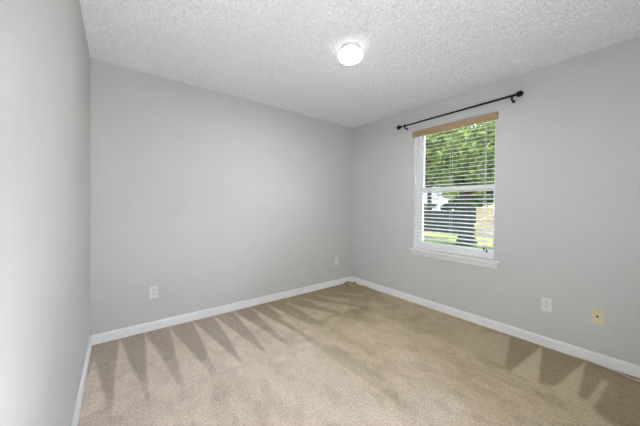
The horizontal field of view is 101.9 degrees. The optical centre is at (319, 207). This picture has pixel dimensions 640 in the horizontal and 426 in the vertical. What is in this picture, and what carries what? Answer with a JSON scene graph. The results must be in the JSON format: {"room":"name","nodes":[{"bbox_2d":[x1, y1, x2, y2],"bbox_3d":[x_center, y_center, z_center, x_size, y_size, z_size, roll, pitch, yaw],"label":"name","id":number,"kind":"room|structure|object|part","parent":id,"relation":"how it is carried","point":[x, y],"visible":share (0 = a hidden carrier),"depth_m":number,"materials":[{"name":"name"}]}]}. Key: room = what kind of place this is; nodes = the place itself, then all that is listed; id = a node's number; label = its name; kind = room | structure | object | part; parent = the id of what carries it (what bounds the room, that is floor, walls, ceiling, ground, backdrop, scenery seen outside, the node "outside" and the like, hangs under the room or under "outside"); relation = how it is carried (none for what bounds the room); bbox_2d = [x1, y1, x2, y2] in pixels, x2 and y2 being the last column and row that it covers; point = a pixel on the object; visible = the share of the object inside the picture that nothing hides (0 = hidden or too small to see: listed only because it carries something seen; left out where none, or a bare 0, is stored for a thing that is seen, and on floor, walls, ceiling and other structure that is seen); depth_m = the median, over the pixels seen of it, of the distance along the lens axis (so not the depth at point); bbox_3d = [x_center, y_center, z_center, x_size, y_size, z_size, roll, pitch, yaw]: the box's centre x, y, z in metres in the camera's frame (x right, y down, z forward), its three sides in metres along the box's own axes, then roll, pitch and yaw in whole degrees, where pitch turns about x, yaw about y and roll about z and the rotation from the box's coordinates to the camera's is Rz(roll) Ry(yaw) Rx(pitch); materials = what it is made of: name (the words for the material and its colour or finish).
{"room":"empty bedroom","nodes":[
{"label":"empty bedroom","id":0,"kind":"room"},
{"bbox_2d":[0,0,89,425],"bbox_3d":[-1.069,-0.024,0.959,0.140,2.448,3.330,0,1,-38],"label":"wall","id":1,"kind":"structure","parent":0,"point":[45,57],"depth_m":0.82,"materials":[{"name":"grey paint"}]},
{"bbox_2d":[71,335,91,425],"bbox_3d":[-1.019,1.155,1.017,0.013,0.087,3.050,0,1,-38],"label":"baseboard","id":2,"kind":"structure","parent":1,"relation":"attached to","point":[86,363],"depth_m":1.61,"materials":[{"name":"white paint"}]},
{"bbox_2d":[90,58,352,335],"bbox_3d":[-0.763,-0.042,3.221,3.125,2.448,0.140,0,1,-38],"label":"wall","id":3,"kind":"structure","parent":0,"point":[207,198],"depth_m":2.74,"materials":[{"name":"grey paint"}]},
{"bbox_2d":[149,286,157,298],"bbox_3d":[-1.595,0.813,2.491,0.070,0.115,0.009,0,1,-38],"label":"electrical outlet","id":4,"kind":"object","parent":3,"relation":"attached to","point":[153,291],"visible":1,"depth_m":2.49,"materials":[{"name":"white plastic"}]},
{"bbox_2d":[92,276,351,344],"bbox_3d":[-0.726,1.137,3.171,3.099,0.087,0.013,0,1,-38],"label":"baseboard","id":5,"kind":"structure","parent":3,"relation":"attached to","point":[103,337],"depth_m":2.76,"materials":[{"name":"white paint"}]},
{"bbox_2d":[78,283,639,425],"bbox_3d":[0.207,1.270,1.975,3.405,0.151,3.330,0,1,-38],"label":"floor","id":6,"kind":"structure","parent":0,"point":[338,355],"depth_m":1.87,"materials":[{"name":"carpet"}]},
{"bbox_2d":[344,281,368,287],"bbox_3d":[0.525,1.158,3.895,0.392,0.042,0.201,1,1,43],"label":"cable coil","id":7,"kind":"object","parent":6,"relation":"on","point":[346,283],"visible":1,"depth_m":3.93,"materials":[{"name":"beige"}]},
{"bbox_2d":[572,355,639,381],"bbox_3d":[2.174,1.207,1.904,0.032,0.012,0.484,0,1,-31],"label":"cable","id":8,"kind":"object","parent":6,"relation":"on","point":[572,355],"visible":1,"depth_m":1.95,"materials":[{"name":"beige plastic"}]},
{"bbox_2d":[79,0,639,127],"bbox_3d":[0.230,-1.338,1.951,3.405,0.211,3.330,0,1,-38],"label":"ceiling","id":9,"kind":"structure","parent":0,"point":[282,54],"depth_m":1.95,"materials":[{"name":"white paint"}]},
{"bbox_2d":[338,42,362,64],"bbox_3d":[0.237,-1.191,2.022,0.198,0.106,0.198,0,1,-38],"label":"ceiling light","id":10,"kind":"object","parent":9,"relation":"attached to","point":[350,53],"visible":1,"depth_m":1.97,"materials":[{"name":"white glass"}]},
{"bbox_2d":[352,37,639,365],"bbox_3d":[1.505,-0.020,2.967,0.140,2.448,3.330,0,1,-38],"label":"wall","id":11,"kind":"structure","parent":0,"point":[567,209],"depth_m":2.27,"materials":[{"name":"grey paint"}]},
{"bbox_2d":[410,119,499,268],"bbox_3d":[1.498,-0.189,2.939,0.177,1.575,0.970,0,1,-38],"label":"window","id":12,"kind":"structure","parent":11,"relation":"in","point":[465,259],"depth_m":3.08,"materials":[{"name":"white paint"}]},
{"bbox_2d":[412,112,497,259],"bbox_3d":[1.469,-0.213,2.923,0.089,1.455,0.925,0,1,-38],"label":"window blind","id":13,"kind":"object","parent":12,"relation":"attached to","point":[491,116],"visible":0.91,"depth_m":2.86,"materials":[{"name":"white plastic"}]},
{"bbox_3d":[1.271,-0.206,3.206,0.055,1.400,0.002,0,1,-38],"label":"ladder cord","id":14,"kind":"part","parent":13,"relation":"part of","materials":[{"name":"white fabric"}]},
{"bbox_3d":[1.482,-0.202,2.936,0.055,1.400,0.002,0,1,-38],"label":"ladder cord","id":15,"kind":"part","parent":13,"relation":"part of","materials":[{"name":"white fabric"}]},
{"bbox_3d":[1.475,0.504,2.942,0.050,0.020,0.865,0,1,-38],"label":"rail","id":16,"kind":"part","parent":13,"relation":"part of","materials":[{"name":"white plastic"}]},
{"bbox_3d":[1.675,-0.218,2.636,0.008,1.240,0.004,0,1,-7],"label":"pull cord","id":17,"kind":"part","parent":13,"relation":"part of","materials":[{"name":"white fabric"}]},
{"bbox_3d":[1.692,-0.198,2.666,0.055,1.400,0.002,0,1,-38],"label":"ladder cord","id":18,"kind":"part","parent":13,"relation":"part of","materials":[{"name":"white fabric"}]},
{"bbox_3d":[1.546,-0.229,2.963,0.070,1.495,0.920,0,1,-38],"label":"frame","id":19,"kind":"part","parent":12,"relation":"part of","materials":[{"name":"white plastic"}]},
{"bbox_3d":[1.532,0.123,2.956,0.029,0.730,0.863,0,1,-38],"label":"sash","id":20,"kind":"part","parent":12,"relation":"part of","materials":[{"name":"white plastic"}]},
{"bbox_3d":[1.561,-0.573,2.968,0.028,0.763,0.863,0,1,-38],"label":"sash","id":21,"kind":"part","parent":12,"relation":"part of","materials":[{"name":"white plastic"}]},
{"bbox_2d":[397,91,523,129],"bbox_3d":[1.433,-1.029,2.880,0.082,0.081,1.345,0,1,-38],"label":"curtain rod","id":22,"kind":"object","parent":11,"relation":"attached to","point":[519,93],"visible":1,"depth_m":2.65,"materials":[{"name":"black metal"}]},
{"bbox_2d":[351,276,639,378],"bbox_3d":[1.435,1.158,2.931,0.013,0.087,3.050,0,1,-38],"label":"baseboard","id":23,"kind":"structure","parent":11,"relation":"attached to","point":[624,367],"depth_m":2.39,"materials":[{"name":"white paint"}]},
{"bbox_2d":[541,297,551,311],"bbox_3d":[1.965,0.843,2.254,0.009,0.115,0.070,0,1,-38],"label":"electrical outlet","id":24,"kind":"object","parent":11,"relation":"attached to","point":[546,303],"visible":1,"depth_m":2.25,"materials":[{"name":"white plastic"}]},
{"bbox_2d":[591,308,603,324],"bbox_3d":[2.149,0.845,2.011,0.016,0.115,0.070,0,1,-38],"label":"cable jack plate","id":25,"kind":"object","parent":11,"relation":"attached to","point":[597,315],"visible":1,"depth_m":2.01,"materials":[{"name":"beige plastic"}]},
{"label":"outside","id":26,"kind":"structure","parent":0,"visible":0},
{"bbox_2d":[424,222,492,249],"bbox_3d":[11.412,1.623,20.260,36.715,0.049,56.000,0,1,-38],"label":"lawn","id":27,"kind":"structure","parent":26,"point":[425,233],"depth_m":13.38,"materials":[{"name":"green plant"}]},
{"bbox_2d":[423,202,437,209],"bbox_3d":[7.761,0.615,18.994,1.199,2.058,1.513,0,1,-38],"label":"shrub","id":28,"kind":"object","parent":27,"relation":"on","point":[424,208],"visible":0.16,"depth_m":18.74,"materials":[{"name":"green plant"}]},
{"bbox_2d":[423,192,453,209],"bbox_3d":[17.208,-0.835,42.685,7.800,4.600,9.500,0,1,-38],"label":"house","id":29,"kind":"structure","parent":27,"relation":"on","point":[434,195],"depth_m":37.84,"materials":[{"name":"white"}]},
{"bbox_2d":[425,143,457,209],"bbox_3d":[10.159,-2.583,24.509,5.541,8.432,6.938,0,1,-38],"label":"tree","id":30,"kind":"object","parent":27,"relation":"on","point":[432,184],"visible":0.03,"depth_m":24.30,"materials":[{"name":"green plant"}]},
{"bbox_2d":[423,211,474,233],"bbox_3d":[5.336,0.889,20.298,0.152,1.462,12.450,0,1,-38],"label":"fence","id":31,"kind":"object","parent":27,"relation":"on","point":[428,212],"visible":0.09,"depth_m":16.89,"materials":[{"name":"grey wood"}]},
{"bbox_2d":[425,120,494,245],"bbox_3d":[6.646,-1.387,11.489,6.708,6.251,7.596,0,1,-38],"label":"tree","id":32,"kind":"object","parent":27,"relation":"on","point":[465,149],"visible":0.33,"depth_m":9.96,"materials":[{"name":"green plant"}]},
{"bbox_2d":[440,196,481,216],"bbox_3d":[9.119,0.411,16.743,1.039,2.541,2.791,0,1,-38],"label":"shrub","id":33,"kind":"object","parent":27,"relation":"on","point":[457,197],"visible":0.3,"depth_m":16.94,"materials":[{"name":"green plant"}]},
{"bbox_2d":[435,125,487,221],"bbox_3d":[16.752,-3.942,28.919,9.817,11.181,7.572,1,1,25],"label":"tree","id":34,"kind":"object","parent":27,"relation":"on","point":[443,192],"visible":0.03,"depth_m":29.13,"materials":[{"name":"green plant"}]},
{"bbox_2d":[471,189,493,229],"bbox_3d":[11.540,-1.301,18.519,3.819,6.004,4.572,1,1,6],"label":"tree","id":35,"kind":"object","parent":27,"relation":"on","point":[477,196],"visible":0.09,"depth_m":17.53,"materials":[{"name":"green plant"}]},
{"bbox_2d":[476,208,492,236],"bbox_3d":[15.814,0.975,6.860,0.152,1.722,21.470,0,1,-38],"label":"fence","id":36,"kind":"object","parent":27,"relation":"on","point":[477,209],"visible":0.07,"depth_m":14.91,"materials":[{"name":"beige wood"}]},
{"bbox_2d":[480,193,493,206],"bbox_3d":[10.742,0.388,15.356,2.271,2.634,1.385,1,1,29],"label":"shrub","id":37,"kind":"object","parent":27,"relation":"on","point":[489,196],"visible":0.07,"depth_m":15.56,"materials":[{"name":"green plant"}]}
]}

